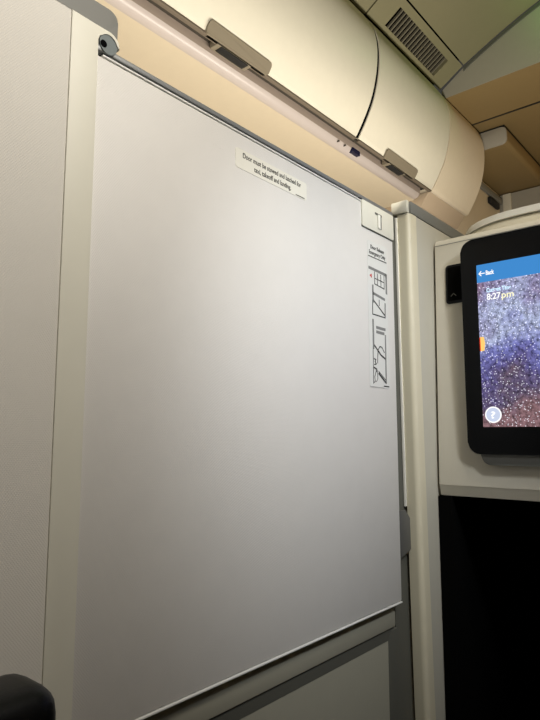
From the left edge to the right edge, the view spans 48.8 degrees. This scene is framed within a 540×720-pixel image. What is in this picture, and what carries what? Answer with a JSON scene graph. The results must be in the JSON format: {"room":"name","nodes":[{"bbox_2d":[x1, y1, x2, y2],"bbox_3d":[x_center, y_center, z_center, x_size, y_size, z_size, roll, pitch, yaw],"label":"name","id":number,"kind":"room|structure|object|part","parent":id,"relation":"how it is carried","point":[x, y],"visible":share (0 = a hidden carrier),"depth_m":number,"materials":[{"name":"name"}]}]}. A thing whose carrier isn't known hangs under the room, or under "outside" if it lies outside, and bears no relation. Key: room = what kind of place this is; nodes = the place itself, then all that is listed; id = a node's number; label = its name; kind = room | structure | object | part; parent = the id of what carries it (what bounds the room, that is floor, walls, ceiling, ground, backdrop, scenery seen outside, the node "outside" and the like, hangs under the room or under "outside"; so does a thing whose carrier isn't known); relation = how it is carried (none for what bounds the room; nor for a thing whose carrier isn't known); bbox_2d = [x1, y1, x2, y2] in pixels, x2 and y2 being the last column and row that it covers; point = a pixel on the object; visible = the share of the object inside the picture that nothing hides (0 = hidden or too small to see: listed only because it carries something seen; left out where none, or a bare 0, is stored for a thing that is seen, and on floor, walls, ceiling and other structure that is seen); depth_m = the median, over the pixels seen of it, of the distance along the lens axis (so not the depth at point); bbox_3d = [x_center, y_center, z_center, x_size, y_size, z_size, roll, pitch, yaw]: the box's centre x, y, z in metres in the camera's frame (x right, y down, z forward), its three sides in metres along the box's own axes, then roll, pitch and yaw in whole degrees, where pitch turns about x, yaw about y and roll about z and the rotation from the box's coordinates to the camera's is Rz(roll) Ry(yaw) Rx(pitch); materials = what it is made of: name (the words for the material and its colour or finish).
{"room":"aircraft cabin","nodes":[
{"label":"aircraft cabin","id":0,"kind":"room"},
{"bbox_2d":[0,673,55,719],"bbox_3d":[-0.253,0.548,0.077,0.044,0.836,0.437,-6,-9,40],"label":"seat","id":1,"kind":"object","parent":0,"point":[22,697],"visible":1,"depth_m":0.27,"materials":[{"name":"black leather"}]},
{"bbox_2d":[409,0,538,64],"bbox_3d":[0.482,-1.463,0.278,2.244,0.387,3.489,-6,-9,40],"label":"ceiling","id":2,"kind":"structure","parent":0,"point":[465,26],"depth_m":2.14,"materials":[{"name":"beige plastic"}]},
{"bbox_2d":[351,0,375,13],"bbox_3d":[-0.601,-1.305,0.806,0.105,0.080,2.920,-6,-9,40],"label":"ceiling strip","id":3,"kind":"object","parent":2,"relation":"attached to","point":[363,5],"visible":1,"depth_m":1.91,"materials":[{"name":"beige plastic"}]},
{"bbox_2d":[349,0,458,84],"bbox_3d":[-0.453,-1.362,1.062,0.204,0.190,3.489,-6,-9,40],"label":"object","id":4,"kind":"structure","parent":2,"relation":"attached to","point":[408,1],"depth_m":2.14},
{"bbox_2d":[365,0,461,89],"bbox_3d":[0.525,-1.141,2.128,0.106,0.078,0.559,-6,-9,40],"label":"vent panel","id":5,"kind":"object","parent":2,"relation":"attached to","point":[397,19],"visible":0.98,"depth_m":2.11,"materials":[{"name":"beige plastic"}]},
{"bbox_2d":[386,9,445,73],"bbox_3d":[0.529,-1.134,2.131,0.063,0.044,0.342,-6,-9,40],"label":"grille","id":6,"kind":"object","parent":5,"relation":"attached to","point":[405,29],"depth_m":2.12,"materials":[{"name":"grey plastic"}]},
{"bbox_2d":[442,6,539,124],"bbox_3d":[1.661,-1.266,1.734,2.341,0.360,0.264,-6,-9,40],"label":"ceiling panel","id":7,"kind":"object","parent":2,"relation":"attached to","point":[505,78],"visible":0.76,"depth_m":2.27,"materials":[{"name":"beige plastic"}]},
{"bbox_2d":[463,1,539,70],"bbox_3d":[1.329,-1.306,1.843,1.513,0.249,0.006,-6,-9,40],"label":"gasket","id":8,"kind":"structure","parent":7,"relation":"attached to","point":[537,5],"depth_m":2.23,"materials":[{"name":"grey rubber"}]},
{"bbox_2d":[457,181,501,234],"bbox_3d":[0.995,0.203,2.752,0.068,2.178,0.558,-6,-9,40],"label":"wall","id":9,"kind":"structure","parent":0,"point":[487,203],"depth_m":2.88,"materials":[{"name":"beige plastic"}]},
{"bbox_3d":[1.016,-0.843,2.868,0.014,0.032,0.550,-6,-9,40],"label":"rail trim","id":10,"kind":"part","parent":9,"relation":"part of","materials":[{"name":"beige plastic"}]},
{"bbox_2d":[472,101,539,195],"bbox_3d":[2.232,-1.016,2.679,2.720,0.043,1.951,-6,-9,40],"label":"ceiling","id":11,"kind":"structure","parent":0,"point":[523,123],"depth_m":2.57,"materials":[{"name":"beige plastic"}]},
{"bbox_2d":[479,125,539,194],"bbox_3d":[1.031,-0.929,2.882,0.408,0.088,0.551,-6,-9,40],"label":"locker","id":12,"kind":"object","parent":11,"relation":"attached to","point":[509,167],"visible":0.46,"depth_m":2.76,"materials":[{"name":"beige plastic"}]},
{"bbox_2d":[499,186,539,212],"bbox_3d":[1.145,0.237,3.033,1.360,2.179,0.041,-6,-9,40],"label":"wall","id":13,"kind":"structure","parent":0,"point":[531,196],"depth_m":3.01,"materials":[{"name":"grey plastic"}]},
{"bbox_2d":[503,193,511,211],"bbox_3d":[1.220,0.226,2.935,0.041,2.178,0.012,-6,-9,40],"label":"post","id":14,"kind":"object","parent":13,"relation":"attached to","point":[507,204],"visible":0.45,"depth_m":3.06,"materials":[{"name":"beige plastic"}]},
{"bbox_3d":[0.581,1.137,1.294,3.944,0.034,5.916,-6,-9,40],"label":"floor","id":15,"kind":"structure","parent":0,"visible":0},
{"bbox_2d":[0,0,539,719],"bbox_3d":[-0.156,0.346,0.427,0.062,1.323,2.686,-6,-9,40],"label":"wall","id":16,"kind":"structure","parent":15,"relation":"on","point":[49,48],"depth_m":0.48,"materials":[{"name":"plastic"}]},
{"bbox_3d":[-0.602,0.293,-0.082,0.023,1.302,1.329,-6,-9,40],"label":"panel","id":17,"kind":"part","parent":16,"relation":"part of","materials":[{"name":"plastic"}]},
{"bbox_3d":[-0.159,0.358,0.440,0.026,1.302,0.047,-6,-9,40],"label":"door post","id":18,"kind":"part","parent":16,"relation":"part of","materials":[{"name":"beige paint"}]},
{"bbox_3d":[-0.591,-0.354,0.019,0.032,0.034,1.374,-6,-9,40],"label":"rail","id":19,"kind":"part","parent":16,"relation":"part of","materials":[{"name":"grey plastic"}]},
{"bbox_2d":[72,44,402,719],"bbox_3d":[0.009,0.391,0.640,0.033,1.286,0.526,-6,-9,40],"label":"door","id":20,"kind":"structure","parent":16,"relation":"in","point":[239,496],"depth_m":0.60,"materials":[{"name":"plastic"}]},
{"bbox_3d":[0.011,-0.245,0.716,0.022,0.005,0.519,-6,-9,40],"label":"rail","id":21,"kind":"part","parent":20,"relation":"part of","materials":[{"name":"metal"}]},
{"bbox_3d":[0.005,0.674,0.610,0.020,0.715,0.524,-6,-9,40],"label":"lower door panel","id":22,"kind":"part","parent":20,"relation":"part of","materials":[{"name":"grey plastic"}]},
{"bbox_3d":[0.158,-0.203,0.869,0.002,0.038,0.089,-6,-9,40],"label":"latch plate","id":23,"kind":"part","parent":20,"relation":"part of","materials":[{"name":"beige paint"}]},
{"bbox_2d":[392,217,414,719],"bbox_3d":[0.181,0.416,0.870,0.034,1.292,0.049,-6,-9,40],"label":"channel","id":24,"kind":"object","parent":16,"relation":"attached to","point":[403,622],"visible":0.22,"depth_m":0.87,"materials":[{"name":"grey metal"}]},
{"bbox_3d":[0.198,0.254,0.873,0.004,0.067,0.033,-6,-9,40],"label":"strike plate","id":25,"kind":"part","parent":16,"relation":"part of","materials":[{"name":"grey metal"}]},
{"bbox_3d":[0.230,0.416,0.879,0.020,1.294,0.067,-6,-9,40],"label":"edge moulding","id":26,"kind":"part","parent":16,"relation":"part of","materials":[{"name":"beige plastic"}]},
{"bbox_3d":[0.458,-0.202,1.235,0.032,0.020,0.772,-6,-9,40],"label":"rail","id":27,"kind":"part","parent":16,"relation":"part of","materials":[{"name":"grey plastic"}]},
{"bbox_2d":[435,203,539,501],"bbox_3d":[0.641,-0.037,0.757,0.830,0.458,0.212,-6,-9,40],"label":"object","id":28,"kind":"object","parent":16,"relation":"attached to","point":[462,471],"visible":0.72,"depth_m":0.93,"materials":[{"name":"beige plastic"}]},
{"bbox_3d":[0.301,-0.122,0.944,0.045,0.063,0.002,-6,-11,40],"label":"socket panel","id":29,"kind":"part","parent":28,"relation":"part of","materials":[{"name":"black plastic"}]},
{"bbox_2d":[447,266,461,300],"bbox_3d":[0.300,-0.122,0.943,0.038,0.055,0.001,-6,-11,40],"label":"socket","id":30,"kind":"object","parent":28,"relation":"attached to","point":[453,273],"depth_m":0.95,"materials":[{"name":"black plastic"}]},
{"bbox_2d":[460,225,539,455],"bbox_3d":[0.502,-0.043,0.739,0.534,0.326,0.013,-6,-9,40],"label":"monitor","id":31,"kind":"object","parent":28,"relation":"on","point":[500,273],"visible":1,"depth_m":0.87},
{"bbox_3d":[-0.485,-0.034,1.522,0.034,2.346,4.393,-6,-9,40],"label":"wall","id":32,"kind":"structure","parent":0,"visible":0},
{"bbox_2d":[95,0,413,207],"bbox_3d":[-0.658,-0.797,1.147,0.297,0.026,3.458,-6,-9,40],"label":"panel","id":33,"kind":"object","parent":32,"relation":"attached to","point":[140,46],"visible":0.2,"depth_m":1.68,"materials":[{"name":"beige plastic"}]},
{"bbox_2d":[152,0,378,139],"bbox_3d":[-0.183,-0.955,1.602,0.444,0.431,1.122,-6,-9,40],"label":"bin","id":34,"kind":"object","parent":32,"relation":"attached to","point":[322,54],"visible":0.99,"depth_m":1.63,"materials":[{"name":"beige plastic"}]},
{"bbox_3d":[-0.075,-0.771,1.481,0.027,0.028,0.224,-6,-9,40],"label":"handle","id":35,"kind":"part","parent":34,"relation":"part of","materials":[{"name":"grey plastic"}]},
{"bbox_2d":[104,0,421,198],"bbox_3d":[-0.524,-0.816,1.023,0.067,0.042,3.441,-6,-9,40],"label":"light strip","id":36,"kind":"object","parent":34,"relation":"attached to","point":[149,14],"visible":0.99,"depth_m":1.60,"materials":[{"name":"beige plastic"}]},
{"bbox_2d":[356,18,449,191],"bbox_3d":[0.351,-0.877,2.228,0.444,0.431,0.538,-6,-9,40],"label":"bin","id":37,"kind":"object","parent":32,"relation":"attached to","point":[406,126],"visible":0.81,"depth_m":2.07,"materials":[{"name":"beige plastic"}]},
{"bbox_3d":[0.453,-0.681,2.117,0.012,0.006,0.526,-6,-9,40],"label":"lip trim","id":38,"kind":"part","parent":37,"relation":"part of","materials":[{"name":"beige plastic"}]},
{"bbox_3d":[0.464,-0.693,2.113,0.027,0.028,0.224,-6,-9,40],"label":"handle","id":39,"kind":"part","parent":37,"relation":"part of","materials":[{"name":"grey plastic"}]},
{"bbox_2d":[385,97,483,229],"bbox_3d":[0.647,-0.788,2.553,0.424,0.438,0.357,-6,-9,40],"label":"bin end closure","id":40,"kind":"object","parent":37,"relation":"attached to","point":[456,188],"visible":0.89,"depth_m":2.42,"materials":[{"name":"beige plastic"}]}
]}

